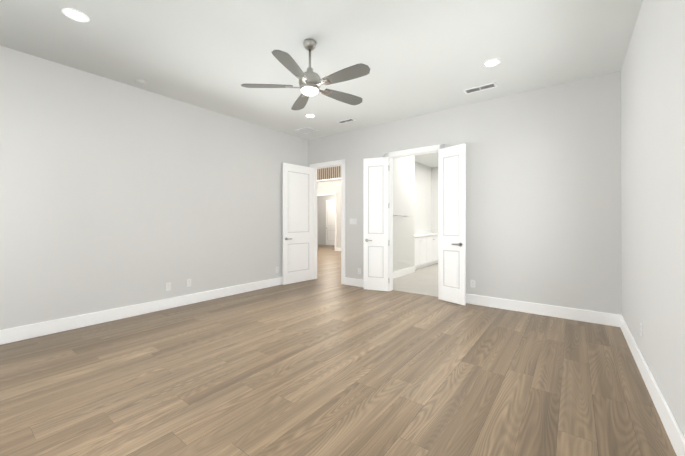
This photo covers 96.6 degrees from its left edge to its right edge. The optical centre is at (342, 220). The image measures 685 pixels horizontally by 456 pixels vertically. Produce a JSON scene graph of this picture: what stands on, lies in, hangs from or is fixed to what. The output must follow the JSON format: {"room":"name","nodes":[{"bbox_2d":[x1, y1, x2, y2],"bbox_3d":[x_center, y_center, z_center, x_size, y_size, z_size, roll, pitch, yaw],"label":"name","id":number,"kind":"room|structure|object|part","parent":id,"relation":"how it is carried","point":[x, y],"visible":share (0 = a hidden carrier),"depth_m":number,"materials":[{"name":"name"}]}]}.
{"room":"empty bedroom","nodes":[
{"label":"empty bedroom","id":0,"kind":"room"},
{"bbox_2d":[0,45,307,329],"bbox_3d":[-2.434,-0.262,4.680,0.120,3.080,5.600,0,0,37],"label":"wall","id":1,"kind":"structure","parent":0,"point":[114,194],"depth_m":3.98,"materials":[{"name":"paint"}]},
{"bbox_2d":[0,277,281,344],"bbox_3d":[-2.380,1.203,4.634,0.016,0.150,5.360,0,0,37],"label":"baseboard","id":2,"kind":"structure","parent":1,"relation":"attached to","point":[14,334],"depth_m":3.94,"materials":[{"name":"white wood"}]},
{"bbox_2d":[165,282,170,290],"bbox_3d":[-2.533,0.957,4.438,0.009,0.115,0.070,0,0,37],"label":"electrical outlet","id":3,"kind":"object","parent":1,"relation":"attached to","point":[167,286],"visible":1,"depth_m":4.43,"materials":[{"name":"white plastic"}]},
{"bbox_2d":[186,279,190,286],"bbox_3d":[-2.352,0.948,4.677,0.009,0.115,0.070,0,0,37],"label":"electrical outlet","id":4,"kind":"object","parent":1,"relation":"attached to","point":[188,282],"visible":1,"depth_m":4.67,"materials":[{"name":"white plastic"}]},
{"bbox_2d":[282,163,312,284],"bbox_3d":[-0.912,0.059,6.356,0.143,2.424,0.805,0,0,42],"label":"door","id":5,"kind":"structure","parent":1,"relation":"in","point":[297,223],"depth_m":6.32,"materials":[{"name":"white wood"}]},
{"bbox_2d":[0,0,642,166],"bbox_3d":[1.633,-1.849,5.681,5.400,0.100,12.100,0,0,37],"label":"ceiling","id":6,"kind":"structure","parent":0,"point":[419,57],"depth_m":3.18,"materials":[{"name":"paint"}]},
{"bbox_2d":[61,8,89,21],"bbox_3d":[-2.344,-1.805,2.684,0.188,0.007,0.188,0,0,37],"label":"recessed light","id":7,"kind":"object","parent":6,"relation":"in","point":[75,15],"visible":1,"depth_m":2.68,"materials":[{"name":"white"}]},
{"bbox_2d":[135,79,146,85],"bbox_3d":[-2.612,-1.784,3.954,0.132,0.040,0.132,0,0,37],"label":"smoke detector","id":8,"kind":"object","parent":6,"relation":"attached to","point":[140,82],"visible":1,"depth_m":3.92,"materials":[{"name":"white plastic"}]},
{"bbox_2d":[241,39,369,109],"bbox_3d":[-0.285,-1.542,3.067,1.272,0.530,1.315,0,0,37],"label":"fan","id":9,"kind":"object","parent":6,"relation":"hanging from","point":[311,82],"visible":1,"depth_m":3.00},
{"bbox_3d":[-0.320,-1.364,3.083,0.469,0.050,0.486,0,0,37],"label":"arm","id":10,"kind":"part","parent":9,"relation":"part of"},
{"bbox_3d":[-0.330,-1.298,3.089,0.178,0.042,0.178,0,0,37],"label":"lamp shade","id":11,"kind":"part","parent":9,"relation":"part of","materials":[{"name":"white glass"}]},
{"bbox_2d":[295,127,317,133],"bbox_3d":[-0.717,-1.794,6.056,0.360,0.007,0.300,0,0,37],"label":"ceiling vent","id":12,"kind":"object","parent":6,"relation":"in","point":[304,130],"visible":1,"depth_m":6.07,"materials":[{"name":"white plastic"}]},
{"bbox_2d":[305,114,315,117],"bbox_3d":[-0.553,-1.797,5.229,0.188,0.007,0.188,0,0,37],"label":"recessed light","id":13,"kind":"object","parent":6,"relation":"in","point":[310,115],"visible":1,"depth_m":5.21,"materials":[{"name":"white"}]},
{"bbox_2d":[337,118,355,123],"bbox_3d":[0.066,-1.796,5.500,0.340,0.007,0.140,0,0,37],"label":"ceiling vent","id":14,"kind":"object","parent":6,"relation":"in","point":[346,120],"visible":1,"depth_m":5.48,"materials":[{"name":"white metal"}]},
{"bbox_2d":[463,82,496,93],"bbox_3d":[1.871,-1.800,4.157,0.400,0.007,0.160,0,0,37],"label":"ceiling vent","id":15,"kind":"object","parent":6,"relation":"in","point":[481,88],"visible":1,"depth_m":4.15,"materials":[{"name":"white metal"}]},
{"bbox_2d":[483,59,500,66],"bbox_3d":[1.706,-1.802,3.492,0.188,0.007,0.188,0,0,37],"label":"recessed light","id":16,"kind":"object","parent":6,"relation":"in","point":[491,63],"visible":1,"depth_m":3.48,"materials":[{"name":"white"}]},
{"bbox_2d":[318,195,334,244],"bbox_3d":[1.055,-0.228,15.260,8.660,3.080,0.120,0,0,37],"label":"wall","id":17,"kind":"structure","parent":0,"point":[322,220],"depth_m":16.82,"materials":[{"name":"paint"}]},
{"bbox_2d":[326,200,334,244],"bbox_3d":[-0.571,0.091,16.300,0.811,2.424,0.143,0,0,37],"label":"door","id":18,"kind":"structure","parent":17,"relation":"in","point":[330,222],"depth_m":16.34,"materials":[{"name":"white wood"}]},
{"bbox_2d":[317,179,340,248],"bbox_3d":[-0.334,-1.494,13.431,8.660,5.600,0.120,0,0,37],"label":"wall","id":19,"kind":"structure","parent":0,"point":[329,186],"depth_m":13.34,"materials":[{"name":"paint"}]},
{"bbox_2d":[317,178,340,250],"bbox_3d":[0.875,-0.277,12.498,5.610,3.160,0.200,0,0,37],"label":"trim","id":20,"kind":"structure","parent":19,"relation":"attached to","point":[325,194],"depth_m":13.30,"materials":[{"name":"white wood"}]},
{"bbox_2d":[317,166,339,179],"bbox_3d":[0.878,-2.317,12.509,5.610,0.920,0.070,0,0,37],"label":"stair railing","id":21,"kind":"object","parent":20,"relation":"on","point":[329,173],"depth_m":13.60,"materials":[{"name":"brown wood"}]},
{"bbox_2d":[318,166,340,179],"bbox_3d":[1.830,-1.485,16.171,9.000,5.600,0.100,0,0,37],"label":"wall","id":22,"kind":"structure","parent":0,"point":[330,173],"depth_m":18.04,"materials":[{"name":"paint"}]},
{"bbox_2d":[0,244,676,455],"bbox_3d":[-0.788,1.340,8.999,13.280,0.104,14.480,0,0,37],"label":"floor","id":23,"kind":"structure","parent":0,"point":[317,367],"depth_m":2.40,"materials":[{"name":"brown wood"}]},
{"bbox_2d":[393,156,414,271],"bbox_3d":[1.111,-0.255,6.874,0.120,3.080,2.180,0,0,37],"label":"wall","id":24,"kind":"structure","parent":0,"point":[403,226],"depth_m":7.21,"materials":[{"name":"paint"}]},
{"bbox_2d":[393,266,414,278],"bbox_3d":[1.165,1.210,6.828,0.016,0.150,2.180,0,0,37],"label":"baseboard","id":25,"kind":"structure","parent":24,"relation":"attached to","point":[402,272],"depth_m":7.17,"materials":[{"name":"white wood"}]},
{"bbox_2d":[414,161,430,230],"bbox_3d":[2.107,-0.247,9.181,0.120,3.080,2.700,0,0,37],"label":"wall","id":26,"kind":"structure","parent":0,"point":[422,184],"depth_m":9.63,"materials":[{"name":"paint"}]},
{"bbox_2d":[415,230,430,233],"bbox_3d":[2.167,0.352,9.133,0.020,0.100,2.690,0,0,37],"label":"backsplash","id":27,"kind":"structure","parent":26,"relation":"attached to","point":[423,231],"depth_m":9.63,"materials":[{"name":"white stone"}]},
{"bbox_2d":[431,167,437,232],"bbox_3d":[3.197,-0.244,10.123,0.720,3.080,0.120,0,0,37],"label":"wall","id":28,"kind":"structure","parent":0,"point":[434,199],"depth_m":10.15,"materials":[{"name":"paint"}]},
{"bbox_2d":[308,71,621,314],"bbox_3d":[1.325,-0.260,5.269,5.160,3.080,0.120,0,0,37],"label":"wall","id":29,"kind":"structure","parent":0,"point":[543,195],"depth_m":4.21,"materials":[{"name":"paint"}]},
{"bbox_2d":[310,159,344,284],"bbox_3d":[-0.293,0.021,6.494,0.970,2.525,0.160,0,0,37],"label":"door frame","id":30,"kind":"structure","parent":29,"relation":"attached to","point":[316,166],"depth_m":6.38,"materials":[{"name":"white wood"}]},
{"bbox_2d":[350,219,356,223],"bbox_3d":[0.209,0.013,6.031,0.170,0.115,0.010,0,0,37],"label":"light switch","id":31,"kind":"object","parent":29,"relation":"attached to","point":[353,221],"visible":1,"depth_m":6.02,"materials":[{"name":"white plastic"}]},
{"bbox_2d":[345,277,362,286],"bbox_3d":[0.415,1.207,5.868,0.910,0.150,0.016,0,0,37],"label":"baseboard","id":32,"kind":"structure","parent":29,"relation":"attached to","point":[354,282],"depth_m":6.00,"materials":[{"name":"white wood"}]},
{"bbox_2d":[363,157,388,290],"bbox_3d":[0.616,0.057,5.595,0.477,2.424,0.143,0,0,22],"label":"double door","id":33,"kind":"structure","parent":29,"relation":"in","point":[375,225],"depth_m":5.58,"materials":[{"name":"white wood"}]},
{"bbox_2d":[385,144,445,290],"bbox_3d":[1.261,0.018,5.316,1.110,2.525,0.160,0,0,37],"label":"door frame","id":34,"kind":"structure","parent":29,"relation":"attached to","point":[391,156],"depth_m":5.56,"materials":[{"name":"white wood"}]},
{"bbox_2d":[438,143,465,305],"bbox_3d":[1.697,0.054,4.766,0.143,2.424,0.477,0,0,-36],"label":"double door","id":35,"kind":"structure","parent":29,"relation":"in","point":[452,224],"depth_m":4.73,"materials":[{"name":"white wood"}]},
{"bbox_2d":[470,280,474,287],"bbox_3d":[1.995,0.963,4.676,0.070,0.115,0.009,0,0,37],"label":"electrical outlet","id":36,"kind":"object","parent":29,"relation":"attached to","point":[472,283],"visible":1,"depth_m":4.67,"materials":[{"name":"white plastic"}]},
{"bbox_2d":[466,294,619,326],"bbox_3d":[2.501,1.202,4.287,2.105,0.150,0.016,0,0,37],"label":"baseboard","id":37,"kind":"structure","parent":29,"relation":"attached to","point":[604,318],"depth_m":4.09,"materials":[{"name":"white wood"}]},
{"bbox_2d":[621,0,684,437],"bbox_3d":[1.774,-0.272,1.491,0.120,3.080,5.600,0,0,37],"label":"wall","id":38,"kind":"structure","parent":0,"point":[653,171],"depth_m":2.10,"materials":[{"name":"paint"}]},
{"bbox_2d":[620,315,684,455],"bbox_3d":[1.720,1.193,1.527,0.016,0.150,5.360,0,0,37],"label":"baseboard","id":39,"kind":"structure","parent":38,"relation":"attached to","point":[673,431],"depth_m":2.02,"materials":[{"name":"white wood"}]},
{"bbox_3d":[2.298,1.340,9.031,0.600,0.104,2.940,0,0,37],"label":"floor","id":40,"kind":"structure","parent":0,"visible":0},
{"bbox_2d":[415,234,437,269],"bbox_3d":[2.396,0.860,8.958,0.596,0.856,2.690,0,0,37],"label":"bathroom vanity","id":41,"kind":"object","parent":40,"relation":"on","point":[426,247],"depth_m":8.39,"materials":[{"name":"white wood"}]},
{"bbox_2d":[415,234,426,237],"bbox_3d":[2.392,0.417,8.963,0.584,0.030,2.690,0,0,37],"label":"countertop","id":42,"kind":"structure","parent":41,"relation":"on","point":[416,235],"depth_m":8.31,"materials":[{"name":"white stone"}]}
]}

